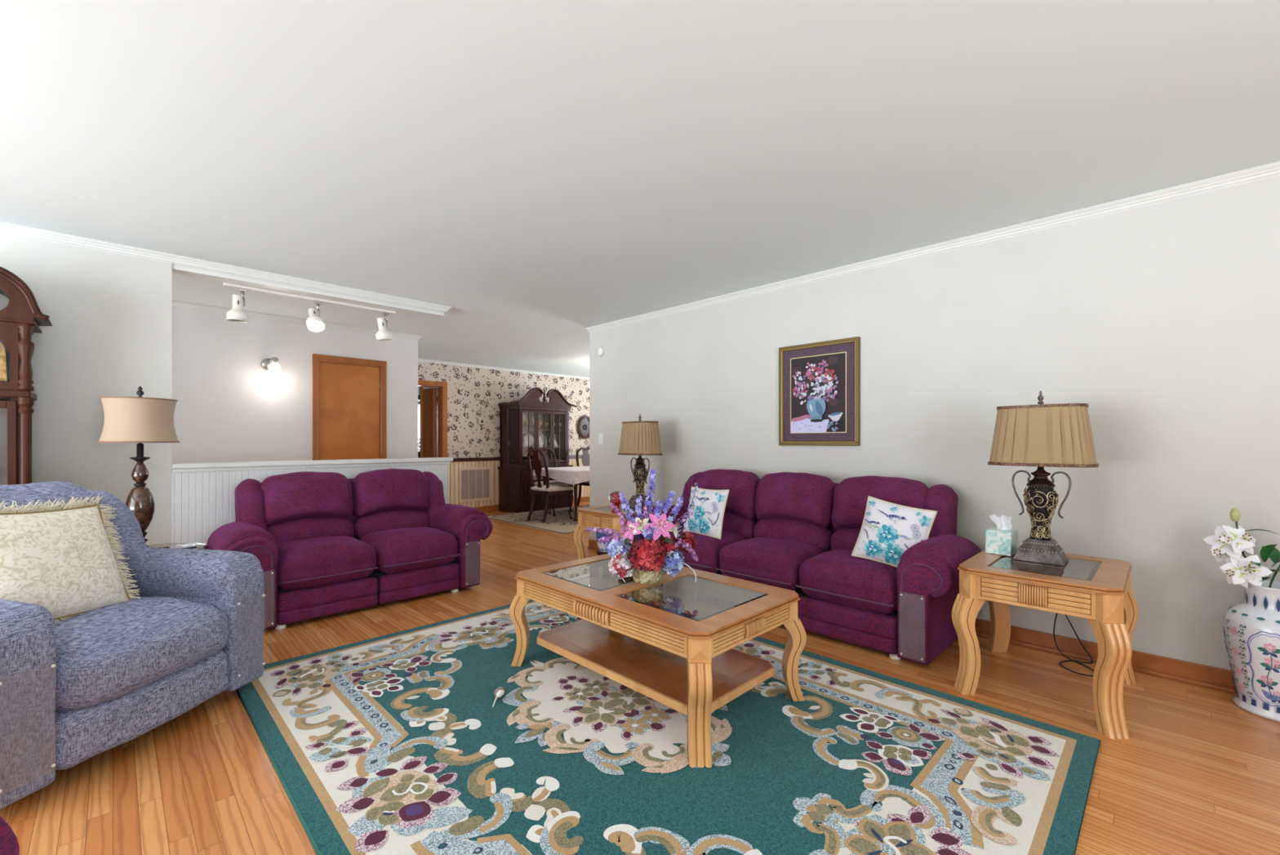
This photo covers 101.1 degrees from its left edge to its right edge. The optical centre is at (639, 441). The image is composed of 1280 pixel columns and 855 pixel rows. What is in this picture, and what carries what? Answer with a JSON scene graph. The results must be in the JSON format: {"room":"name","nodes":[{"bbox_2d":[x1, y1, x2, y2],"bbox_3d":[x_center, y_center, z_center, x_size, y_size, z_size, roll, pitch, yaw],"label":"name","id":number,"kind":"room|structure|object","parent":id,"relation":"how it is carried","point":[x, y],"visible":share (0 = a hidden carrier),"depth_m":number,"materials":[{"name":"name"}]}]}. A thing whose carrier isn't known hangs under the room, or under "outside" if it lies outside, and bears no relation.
{"room":"living room","nodes":[
{"label":"living room","id":0,"kind":"room"},
{"bbox_2d":[0,232,447,549],"bbox_3d":[-3.746,-0.040,3.057,5.425,2.440,0.100,0,0,-45],"label":"wall","id":1,"kind":"structure","parent":0,"point":[109,313],"depth_m":3.35,"materials":[{"name":"white paint"}]},
{"bbox_2d":[0,222,451,313],"bbox_3d":[-3.748,-1.232,3.065,5.434,0.055,0.184,0,0,-45],"label":"trim","id":2,"kind":"structure","parent":1,"relation":"attached to","point":[5,228],"depth_m":3.65,"materials":[{"name":"white paint"}]},
{"bbox_2d":[172,263,444,318],"bbox_3d":[-2.547,-1.216,4.291,1.904,0.088,0.130,0,0,-45],"label":"trim","id":3,"kind":"structure","parent":1,"relation":"attached to","point":[176,268],"depth_m":4.11,"materials":[{"name":"white paint"}]},
{"bbox_2d":[222,282,395,341],"bbox_3d":[-2.626,-1.029,4.306,1.225,0.285,0.195,0,0,-45],"label":"track light","id":4,"kind":"object","parent":1,"relation":"attached to","point":[314,322],"visible":1,"depth_m":4.24,"materials":[{"name":"beige metal"}]},
{"bbox_2d":[172,457,453,503],"bbox_3d":[-2.505,0.665,4.298,1.974,1.030,0.170,0,0,-45],"label":"trim","id":5,"kind":"structure","parent":1,"relation":"attached to","point":[274,464],"depth_m":4.09,"materials":[{"name":"white paint"}]},
{"bbox_2d":[172,306,417,462],"bbox_3d":[-4.720,-0.040,4.274,5.770,2.440,0.100,0,0,-45],"label":"wall","id":6,"kind":"structure","parent":0,"point":[228,408],"depth_m":5.17,"materials":[{"name":"white paint"}]},
{"bbox_2d":[261,356,282,377],"bbox_3d":[-3.613,-0.726,5.184,0.207,0.198,0.125,0,0,33],"label":"wall sconce","id":7,"kind":"object","parent":6,"relation":"attached to","point":[272,366],"visible":1,"depth_m":5.14,"materials":[{"name":"white glass"}]},
{"bbox_2d":[172,300,422,340],"bbox_3d":[-5.279,-1.232,4.858,5.804,0.055,1.784,0,0,-45],"label":"trim","id":8,"kind":"structure","parent":6,"relation":"attached to","point":[175,304],"depth_m":5.29,"materials":[{"name":"white paint"}]},
{"bbox_2d":[312,353,386,459],"bbox_3d":[-3.180,0.133,5.779,0.735,2.095,0.091,0,0,-45],"label":"door","id":9,"kind":"structure","parent":6,"relation":"in","point":[349,393],"depth_m":5.74,"materials":[{"name":"brown wood"}]},
{"bbox_2d":[417,386,437,402],"bbox_3d":[-5.940,-0.040,9.122,11.100,2.440,0.100,0,0,-45],"label":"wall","id":10,"kind":"structure","parent":0,"point":[424,388],"depth_m":10.65,"materials":[{"name":"white paint"}]},
{"bbox_3d":[-4.402,-0.870,10.448,0.950,0.100,0.120,0,0,-45],"label":"box","id":11,"kind":"object","parent":10,"relation":"attached to","visible":0},
{"bbox_2d":[417,400,437,457],"bbox_3d":[-4.405,-0.200,10.465,0.850,1.200,0.070,0,0,-45],"label":"sheer curtain","id":12,"kind":"object","parent":11,"relation":"hanging from","point":[418,401],"visible":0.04,"depth_m":10.51,"materials":[{"name":"white fabric"}]},
{"bbox_2d":[417,361,589,506],"bbox_3d":[-2.070,-0.040,9.403,5.230,2.440,0.135,0,0,-45],"label":"wall","id":13,"kind":"structure","parent":0,"point":[473,393],"depth_m":8.81,"materials":[{"name":"paper"}]},
{"bbox_2d":[419,386,436,457],"bbox_3d":[-3.408,0.130,8.485,0.100,2.100,0.420,0,0,-45],"label":"door","id":14,"kind":"structure","parent":13,"relation":"in","point":[428,397],"depth_m":8.46,"materials":[{"name":"brown wood"}]},
{"bbox_2d":[417,379,447,457],"bbox_3d":[-3.468,0.122,8.005,1.055,2.115,0.155,0,0,-45],"label":"trim","id":15,"kind":"structure","parent":13,"relation":"attached to","point":[442,387],"depth_m":8.29,"materials":[{"name":"brown wood"}]},
{"bbox_2d":[458,466,491,502],"bbox_3d":[-2.704,0.700,8.665,0.580,0.560,0.012,0,0,-45],"label":"air vent","id":16,"kind":"object","parent":13,"relation":"in","point":[474,482],"visible":1,"depth_m":8.66,"materials":[{"name":"beige metal"}]},
{"bbox_2d":[478,418,485,424],"bbox_3d":[-2.627,-0.333,8.748,0.120,0.090,0.033,0,0,-45],"label":"thermostat","id":17,"kind":"object","parent":13,"relation":"attached to","point":[482,421],"visible":1,"depth_m":8.74,"materials":[{"name":"beige plastic"}]},
{"bbox_2d":[417,358,589,379],"bbox_3d":[-2.017,-1.240,9.364,5.010,0.040,0.025,0,0,-45],"label":"trim","id":18,"kind":"structure","parent":13,"relation":"attached to","point":[419,359],"depth_m":8.97,"materials":[{"name":"white paint"}]},
{"bbox_2d":[453,454,582,461],"bbox_3d":[-1.644,0.291,9.726,3.970,0.057,0.040,0,0,-45],"label":"trim","id":19,"kind":"structure","parent":13,"relation":"attached to","point":[468,459],"depth_m":8.71,"materials":[{"name":"brown wood"}]},
{"bbox_2d":[472,496,589,512],"bbox_3d":[-1.648,1.127,9.730,3.970,0.105,0.030,0,0,-45],"label":"baseboard","id":20,"kind":"structure","parent":13,"relation":"attached to","point":[583,499],"depth_m":8.88,"materials":[{"name":"brown wood"}]},
{"bbox_2d":[577,414,589,439],"bbox_3d":[-1.075,-0.280,10.296,0.386,0.471,0.030,0,0,-45],"label":"decorative plate","id":21,"kind":"object","parent":13,"relation":"attached to","point":[583,426],"visible":0.91,"depth_m":10.29,"materials":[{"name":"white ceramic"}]},
{"bbox_2d":[0,0,1279,377],"bbox_3d":[-1.450,-1.310,4.632,11.100,0.100,13.800,0,0,-45],"label":"ceiling","id":22,"kind":"structure","parent":0,"point":[542,173],"depth_m":2.12,"materials":[{"name":"white paint"}]},
{"bbox_2d":[0,501,1279,854],"bbox_3d":[-1.450,1.230,4.632,11.100,0.100,13.800,0,0,-45],"label":"floor","id":23,"kind":"structure","parent":0,"point":[1197,772],"depth_m":1.94,"materials":[{"name":"brown wood"}]},
{"bbox_2d":[0,815,19,854],"bbox_3d":[-1.526,0.702,0.371,1.179,0.955,0.868,0,0,-12],"label":"armchair","id":24,"kind":"object","parent":23,"relation":"on","point":[9,844],"visible":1,"depth_m":0.89,"materials":[{"name":"purple fabric"}]},
{"bbox_2d":[0,266,52,484],"bbox_3d":[-3.650,0.105,2.802,0.699,2.150,0.375,0,0,-45],"label":"grandfather clock","id":25,"kind":"object","parent":23,"relation":"on","point":[22,317],"visible":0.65,"depth_m":2.86,"materials":[{"name":"brown wood"}]},
{"bbox_2d":[0,317,41,390],"bbox_3d":[-3.659,-0.480,2.810,0.600,0.400,0.352,0,0,-45],"label":"hood","id":26,"kind":"object","parent":25,"relation":"attached to","point":[16,346],"depth_m":2.86,"materials":[{"name":"wood"}]},
{"bbox_2d":[0,481,265,808],"bbox_3d":[-2.316,0.661,2.128,1.017,0.978,1.028,0,0,9],"label":"recliner","id":27,"kind":"object","parent":23,"relation":"on","point":[77,688],"visible":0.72,"depth_m":1.99,"materials":[{"name":"blue fabric"}]},
{"bbox_2d":[0,481,114,538],"bbox_3d":[-2.553,0.340,2.166,0.333,0.337,0.590,0,0,9],"label":"cushion","id":28,"kind":"object","parent":27,"relation":"on","point":[24,494],"depth_m":2.20,"materials":[{"name":"fabric"}]},
{"bbox_2d":[0,494,141,622],"bbox_3d":[-2.280,0.472,2.037,0.254,0.526,0.573,0,0,6],"label":"fringed pillow","id":29,"kind":"object","parent":27,"relation":"on","point":[61,560],"visible":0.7,"depth_m":2.04,"materials":[{"name":"beige fabric"}]},
{"bbox_2d":[111,542,131,589],"bbox_3d":[-2.481,0.590,2.154,0.287,0.307,0.632,0,0,9],"label":"lumbar cushion","id":30,"kind":"object","parent":27,"relation":"on","point":[126,554],"depth_m":2.44,"materials":[{"name":"beige fabric"}]},
{"bbox_2d":[53,595,228,710],"bbox_3d":[-2.120,0.815,2.096,0.619,0.293,0.631,0,0,9],"label":"seat cushion","id":31,"kind":"object","parent":27,"relation":"on","point":[126,655],"depth_m":1.99,"materials":[{"name":"blue fabric"}]},
{"bbox_2d":[146,542,208,549],"bbox_3d":[-2.949,0.922,3.132,0.600,0.529,0.600,0,0,-45],"label":"side table","id":32,"kind":"object","parent":23,"relation":"on","point":[199,545],"visible":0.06,"depth_m":3.35,"materials":[{"name":"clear glass"}]},
{"bbox_2d":[97,386,179,546],"bbox_3d":[-3.002,0.161,3.164,0.359,0.992,0.359,0,0,-45],"label":"lamp","id":33,"kind":"object","parent":32,"relation":"on","point":[140,419],"visible":0.85,"depth_m":3.10,"materials":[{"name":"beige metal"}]},
{"bbox_2d":[146,544,169,547],"bbox_3d":[-2.797,0.633,3.044,0.070,0.048,0.110,0,0,41],"label":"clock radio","id":34,"kind":"object","parent":32,"relation":"on","point":[166,545],"visible":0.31,"depth_m":3.05,"materials":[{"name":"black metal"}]},
{"bbox_2d":[178,545,196,548],"bbox_3d":[-2.829,0.654,3.218,0.060,0.006,0.191,0,0,39],"label":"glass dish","id":35,"kind":"object","parent":32,"relation":"on","point":[191,546],"visible":0.38,"depth_m":3.25,"materials":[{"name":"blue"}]},
{"bbox_2d":[207,468,493,629],"bbox_3d":[-2.111,0.702,3.985,1.784,0.956,0.879,0,0,-45],"label":"loveseat","id":36,"kind":"object","parent":23,"relation":"on","point":[324,543],"visible":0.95,"depth_m":3.80,"materials":[{"name":"purple fabric"}]},
{"bbox_2d":[260,471,353,524],"bbox_3d":[-2.469,0.408,3.916,0.600,0.367,0.275,0,0,-45],"label":"cushion","id":37,"kind":"object","parent":36,"relation":"on","point":[295,498],"depth_m":3.82,"materials":[{"name":"purple fabric"}]},
{"bbox_2d":[266,516,354,543],"bbox_3d":[-2.448,0.659,3.894,0.603,0.207,0.213,0,0,-45],"label":"lumbar cushion","id":38,"kind":"object","parent":36,"relation":"on","point":[284,529],"depth_m":3.82,"materials":[{"name":"purple fabric"}]},
{"bbox_2d":[276,535,376,590],"bbox_3d":[-2.238,0.837,3.683,0.600,0.299,0.590,0,0,-45],"label":"seat cushion","id":39,"kind":"object","parent":36,"relation":"on","point":[304,562],"depth_m":3.51,"materials":[{"name":"purple fabric"}]},
{"bbox_2d":[351,468,429,516],"bbox_3d":[-2.041,0.408,4.343,0.605,0.367,0.274,0,0,-45],"label":"cushion","id":40,"kind":"object","parent":36,"relation":"on","point":[387,492],"depth_m":4.24,"materials":[{"name":"purple fabric"}]},
{"bbox_2d":[353,509,430,537],"bbox_3d":[-2.020,0.658,4.322,0.601,0.207,0.212,0,0,-45],"label":"lumbar cushion","id":41,"kind":"object","parent":36,"relation":"on","point":[366,522],"depth_m":4.20,"materials":[{"name":"purple fabric"}]},
{"bbox_2d":[359,526,457,573],"bbox_3d":[-1.810,0.835,4.111,0.600,0.297,0.590,0,0,-45],"label":"seat cushion","id":42,"kind":"object","parent":36,"relation":"on","point":[397,549],"depth_m":3.94,"materials":[{"name":"purple fabric"}]},
{"bbox_2d":[417,438,419,457],"bbox_3d":[-4.045,0.555,9.673,0.400,1.249,0.400,0,0,-45],"label":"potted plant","id":43,"kind":"object","parent":23,"relation":"on","point":[418,438],"visible":0.08,"depth_m":9.57,"materials":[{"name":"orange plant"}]},
{"bbox_2d":[497,386,577,512],"bbox_3d":[-1.769,0.121,9.293,1.395,2.118,0.461,0,0,-45],"label":"china cabinet","id":44,"kind":"object","parent":23,"relation":"on","point":[527,423],"visible":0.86,"depth_m":8.95,"materials":[{"name":"brown wood"}]},
{"bbox_2d":[487,504,589,533],"bbox_3d":[-0.615,1.174,8.577,3.140,0.012,2.140,0,0,-45],"label":"dining rug","id":45,"kind":"object","parent":23,"relation":"on","point":[562,523],"visible":0.28,"depth_m":7.88,"materials":[{"name":"brown carpet"}]},
{"bbox_2d":[527,448,573,522],"bbox_3d":[-1.359,0.639,7.919,0.498,1.075,0.552,0,0,45],"label":"dining chair","id":46,"kind":"object","parent":45,"relation":"on","point":[552,489],"visible":1,"depth_m":7.78,"materials":[{"name":"brown wood"}]},
{"bbox_2d":[532,447,573,514],"bbox_3d":[-1.472,0.639,8.826,0.498,1.075,0.552,0,0,-45],"label":"dining chair","id":47,"kind":"object","parent":45,"relation":"on","point":[544,450],"visible":0.48,"depth_m":8.84,"materials":[{"name":"brown wood"}]},
{"bbox_2d":[542,475,577,520],"bbox_3d":[-0.643,0.798,8.662,1.900,0.750,1.000,0,0,-45],"label":"dining table","id":48,"kind":"object","parent":45,"relation":"on","point":[575,486],"visible":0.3,"depth_m":7.82,"materials":[{"name":"brown wood"}]},
{"bbox_2d":[533,466,589,485],"bbox_3d":[-0.644,0.614,8.662,1.983,0.385,1.084,0,0,-45],"label":"tablecloth","id":49,"kind":"object","parent":48,"relation":"on","point":[573,475],"visible":0.37,"depth_m":7.81,"materials":[{"name":"white fabric"}]},
{"bbox_2d":[576,446,589,506],"bbox_3d":[-0.821,0.639,9.476,0.498,1.075,0.552,0,0,-45],"label":"dining chair","id":50,"kind":"object","parent":45,"relation":"on","point":[585,456],"visible":0.28,"depth_m":9.54,"materials":[{"name":"brown wood"}]},
{"bbox_2d":[595,528,623,555],"bbox_3d":[-0.262,0.968,4.632,0.260,0.425,0.260,0,0,-45],"label":"ceramic pot","id":51,"kind":"object","parent":23,"relation":"on","point":[602,546],"visible":0.28,"depth_m":4.54,"materials":[{"name":"white ceramic"}]},
{"bbox_2d":[573,503,657,559],"bbox_3d":[-0.120,0.885,4.695,0.785,0.591,0.615,0,0,-45],"label":"end table","id":52,"kind":"object","parent":23,"relation":"on","point":[601,516],"visible":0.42,"depth_m":4.52,"materials":[{"name":"brown wood"}]},
{"bbox_2d":[608,490,622,512],"bbox_3d":[-0.198,0.500,4.412,0.124,0.177,0.124,0,0,-45],"label":"glass orb","id":53,"kind":"object","parent":52,"relation":"on","point":[614,497],"visible":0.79,"depth_m":4.37,"materials":[{"name":"red glass"}]},
{"bbox_2d":[617,413,662,508],"bbox_3d":[0.000,0.166,4.752,0.438,0.846,0.278,0,0,45],"label":"table lamp","id":54,"kind":"object","parent":52,"relation":"on","point":[639,438],"visible":0.96,"depth_m":4.66,"materials":[{"name":"beige fabric"}]},
{"bbox_2d":[235,599,1100,854],"bbox_3d":[-0.134,1.173,2.362,2.330,0.015,3.164,0,0,-45],"label":"area rug","id":55,"kind":"object","parent":23,"relation":"on","point":[396,743],"visible":0.8,"depth_m":1.92,"materials":[{"name":"teal carpet"}]},
{"bbox_2d":[492,686,505,706],"bbox_3d":[-0.643,1.143,2.370,0.048,0.044,0.133,0,0,10],"label":"spoon","id":56,"kind":"object","parent":55,"relation":"on","point":[499,692],"visible":1,"depth_m":2.38,"materials":[{"name":"white metal"}]},
{"bbox_2d":[509,553,806,767],"bbox_3d":[0.035,0.930,2.595,0.805,0.476,1.323,0,0,-45],"label":"coffee table","id":57,"kind":"object","parent":55,"relation":"on","point":[671,641],"visible":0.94,"depth_m":2.36,"materials":[{"name":"brown wood"}]},
{"bbox_2d":[586,468,698,583],"bbox_3d":[0.025,0.413,2.579,0.523,0.558,0.304,0,0,-23],"label":"flower arrangement","id":58,"kind":"object","parent":57,"relation":"on","point":[649,555],"visible":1,"depth_m":2.55,"materials":[{"name":"multicoloured plant"}]},
{"bbox_2d":[537,618,774,715],"bbox_3d":[0.035,1.034,2.595,0.600,0.036,1.118,0,0,-45],"label":"shelf","id":59,"kind":"object","parent":57,"relation":"attached to","point":[660,674],"depth_m":2.41,"materials":[{"name":"brown wood"}]},
{"bbox_2d":[633,468,982,665],"bbox_3d":[1.001,0.703,3.723,2.389,0.954,0.829,0,0,45],"label":"sofa","id":60,"kind":"object","parent":23,"relation":"on","point":[799,532],"visible":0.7,"depth_m":3.22,"materials":[{"name":"purple fabric"}]},
{"bbox_2d":[659,528,746,573],"bbox_3d":[0.486,0.835,4.064,0.602,0.301,0.540,0,0,45],"label":"seat cushion","id":61,"kind":"object","parent":60,"relation":"on","point":[707,549],"depth_m":3.78,"materials":[{"name":"purple fabric"}]},
{"bbox_2d":[683,486,729,539],"bbox_3d":[0.491,0.530,3.970,0.162,0.354,0.371,0,0,-40],"label":"throw pillow","id":62,"kind":"object","parent":60,"relation":"on","point":[708,507],"visible":0.94,"depth_m":3.90,"materials":[{"name":"white fabric"}]},
{"bbox_2d":[694,468,759,518],"bbox_3d":[0.699,0.410,4.278,0.603,0.366,0.276,0,0,45],"label":"cushion","id":63,"kind":"object","parent":60,"relation":"on","point":[742,485],"depth_m":4.10,"materials":[{"name":"purple fabric"}]},
{"bbox_2d":[721,511,757,538],"bbox_3d":[0.679,0.659,4.256,0.599,0.206,0.212,0,0,45],"label":"lumbar cushion","id":64,"kind":"object","parent":60,"relation":"on","point":[742,524],"depth_m":4.06,"materials":[{"name":"purple fabric"}]},
{"bbox_2d":[719,537,823,590],"bbox_3d":[0.914,0.835,3.636,0.600,0.300,0.540,0,0,45],"label":"seat cushion","id":65,"kind":"object","parent":60,"relation":"on","point":[776,562],"depth_m":3.46,"materials":[{"name":"purple fabric"}]},
{"bbox_2d":[753,517,833,551],"bbox_3d":[1.107,0.658,3.829,0.602,0.208,0.211,0,0,45],"label":"lumbar cushion","id":66,"kind":"object","parent":60,"relation":"on","point":[817,533],"depth_m":3.70,"materials":[{"name":"purple fabric"}]},
{"bbox_2d":[755,471,835,527],"bbox_3d":[1.128,0.409,3.851,0.602,0.366,0.275,0,0,45],"label":"cushion","id":67,"kind":"object","parent":60,"relation":"on","point":[782,499],"depth_m":3.74,"materials":[{"name":"purple fabric"}]},
{"bbox_2d":[830,527,861,550],"bbox_3d":[1.536,0.659,3.401,0.602,0.207,0.213,0,0,45],"label":"lumbar cushion","id":68,"kind":"object","parent":60,"relation":"on","point":[842,538],"depth_m":3.48,"materials":[{"name":"purple fabric"}]},
{"bbox_2d":[799,548,897,613],"bbox_3d":[1.341,0.835,3.208,0.600,0.300,0.539,0,0,45],"label":"seat cushion","id":69,"kind":"object","parent":60,"relation":"on","point":[833,581],"depth_m":3.03,"materials":[{"name":"purple fabric"}]},
{"bbox_2d":[831,475,928,528],"bbox_3d":[1.556,0.410,3.424,0.601,0.369,0.277,0,0,45],"label":"cushion","id":70,"kind":"object","parent":60,"relation":"on","point":[850,496],"depth_m":3.39,"materials":[{"name":"purple fabric"}]},
{"bbox_2d":[851,495,937,567],"bbox_3d":[1.461,0.535,3.045,0.427,0.412,0.185,0,0,42],"label":"throw pillow","id":71,"kind":"object","parent":60,"relation":"on","point":[888,529],"visible":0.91,"depth_m":3.01,"materials":[{"name":"white fabric"}]},
{"bbox_2d":[951,549,1138,738],"bbox_3d":[1.962,0.885,2.549,0.785,0.591,0.635,0,0,-45],"label":"end table","id":72,"kind":"object","parent":23,"relation":"on","point":[1098,589],"visible":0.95,"depth_m":2.34,"materials":[{"name":"brown wood"}]},
{"bbox_2d":[985,513,1017,555],"bbox_3d":[1.911,0.486,2.784,0.116,0.205,0.116,0,0,-39],"label":"tissue box","id":73,"kind":"object","parent":72,"relation":"on","point":[1002,540],"visible":0.92,"depth_m":2.76,"materials":[{"name":"cardboard"}]},
{"bbox_2d":[987,390,1098,565],"bbox_3d":[1.998,0.166,2.627,0.438,0.846,0.278,0,0,45],"label":"table lamp","id":74,"kind":"object","parent":72,"relation":"on","point":[1041,435],"visible":1,"depth_m":2.57,"materials":[{"name":"beige fabric"}]},
{"bbox_2d":[1053,613,1093,675],"bbox_3d":[2.239,0.898,2.727,0.404,0.563,0.218,0,0,-45],"label":"power cord","id":75,"kind":"object","parent":23,"relation":"on","point":[1055,617],"visible":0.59,"depth_m":2.82,"materials":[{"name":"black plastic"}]},
{"bbox_2d":[1222,579,1279,721],"bbox_3d":[2.772,0.902,2.300,0.303,0.556,0.305,0,0,-45],"label":"floor vase","id":76,"kind":"object","parent":23,"relation":"on","point":[1251,627],"visible":1,"depth_m":2.27,"materials":[{"name":"ceramic"}]},
{"bbox_2d":[1203,507,1279,587],"bbox_3d":[2.741,0.514,2.315,0.328,0.433,0.191,0,0,20],"label":"lily bouquet","id":77,"kind":"object","parent":76,"relation":"in","point":[1228,543],"visible":0.92,"depth_m":2.33,"materials":[{"name":"white plant"}]},
{"bbox_2d":[631,559,662,583],"bbox_3d":[0.035,0.637,2.616,0.174,0.108,0.174,0,0,0],"label":"vase","id":78,"kind":"object","parent":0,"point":[652,575],"depth_m":2.55,"materials":[{"name":"beige ceramic"}]},
{"bbox_2d":[589,175,1279,670],"bbox_3d":[1.969,-0.040,3.405,0.120,2.440,7.030,0,0,-45],"label":"wall","id":79,"kind":"structure","parent":0,"point":[1162,318],"depth_m":2.97,"materials":[{"name":"white paint"}]},
{"bbox_2d":[595,346,604,355],"bbox_3d":[-0.440,-0.975,5.705,0.126,0.104,0.038,0,0,45],"label":"smoke detector","id":80,"kind":"object","parent":79,"relation":"attached to","point":[600,350],"visible":1,"depth_m":5.67,"materials":[{"name":"white plastic"}]},
{"bbox_2d":[598,433,603,444],"bbox_3d":[-0.426,-0.027,5.704,0.016,0.116,0.072,0,0,-45],"label":"light switch","id":81,"kind":"object","parent":79,"relation":"attached to","point":[600,435],"visible":1,"depth_m":5.70,"materials":[{"name":"white plastic"}]},
{"bbox_2d":[778,336,860,445],"bbox_3d":[1.326,-0.355,3.942,0.630,0.770,0.030,0,0,45],"label":"framed picture","id":82,"kind":"object","parent":79,"relation":"attached to","point":[820,382],"visible":1,"depth_m":3.92,"materials":[{"name":"gold metal"}]},
{"bbox_2d":[790,351,846,433],"bbox_3d":[1.322,-0.355,3.938,0.442,0.582,0.017,0,0,45],"label":"artwork","id":83,"kind":"object","parent":82,"relation":"attached to","point":[818,380],"depth_m":3.93,"materials":[{"name":"multicoloured paper"}]},
{"bbox_2d":[587,538,1236,693],"bbox_3d":[1.915,1.130,3.350,0.035,0.100,7.030,0,0,-45],"label":"baseboard","id":84,"kind":"structure","parent":79,"relation":"attached to","point":[1192,673],"depth_m":2.71,"materials":[{"name":"brown wood"}]},
{"bbox_2d":[585,161,1279,333],"bbox_3d":[1.949,-1.232,3.408,0.164,0.055,7.064,0,0,-45],"label":"trim","id":85,"kind":"structure","parent":79,"relation":"attached to","point":[1271,170],"depth_m":3.11,"materials":[{"name":"white paint"}]},
{"bbox_2d":[977,610,982,617],"bbox_3d":[2.066,1.050,3.219,0.006,0.040,0.050,0,0,-45],"label":"cable jack","id":86,"kind":"object","parent":79,"relation":"attached to","point":[980,614],"visible":0.48,"depth_m":3.21,"materials":[{"name":"beige plastic"}]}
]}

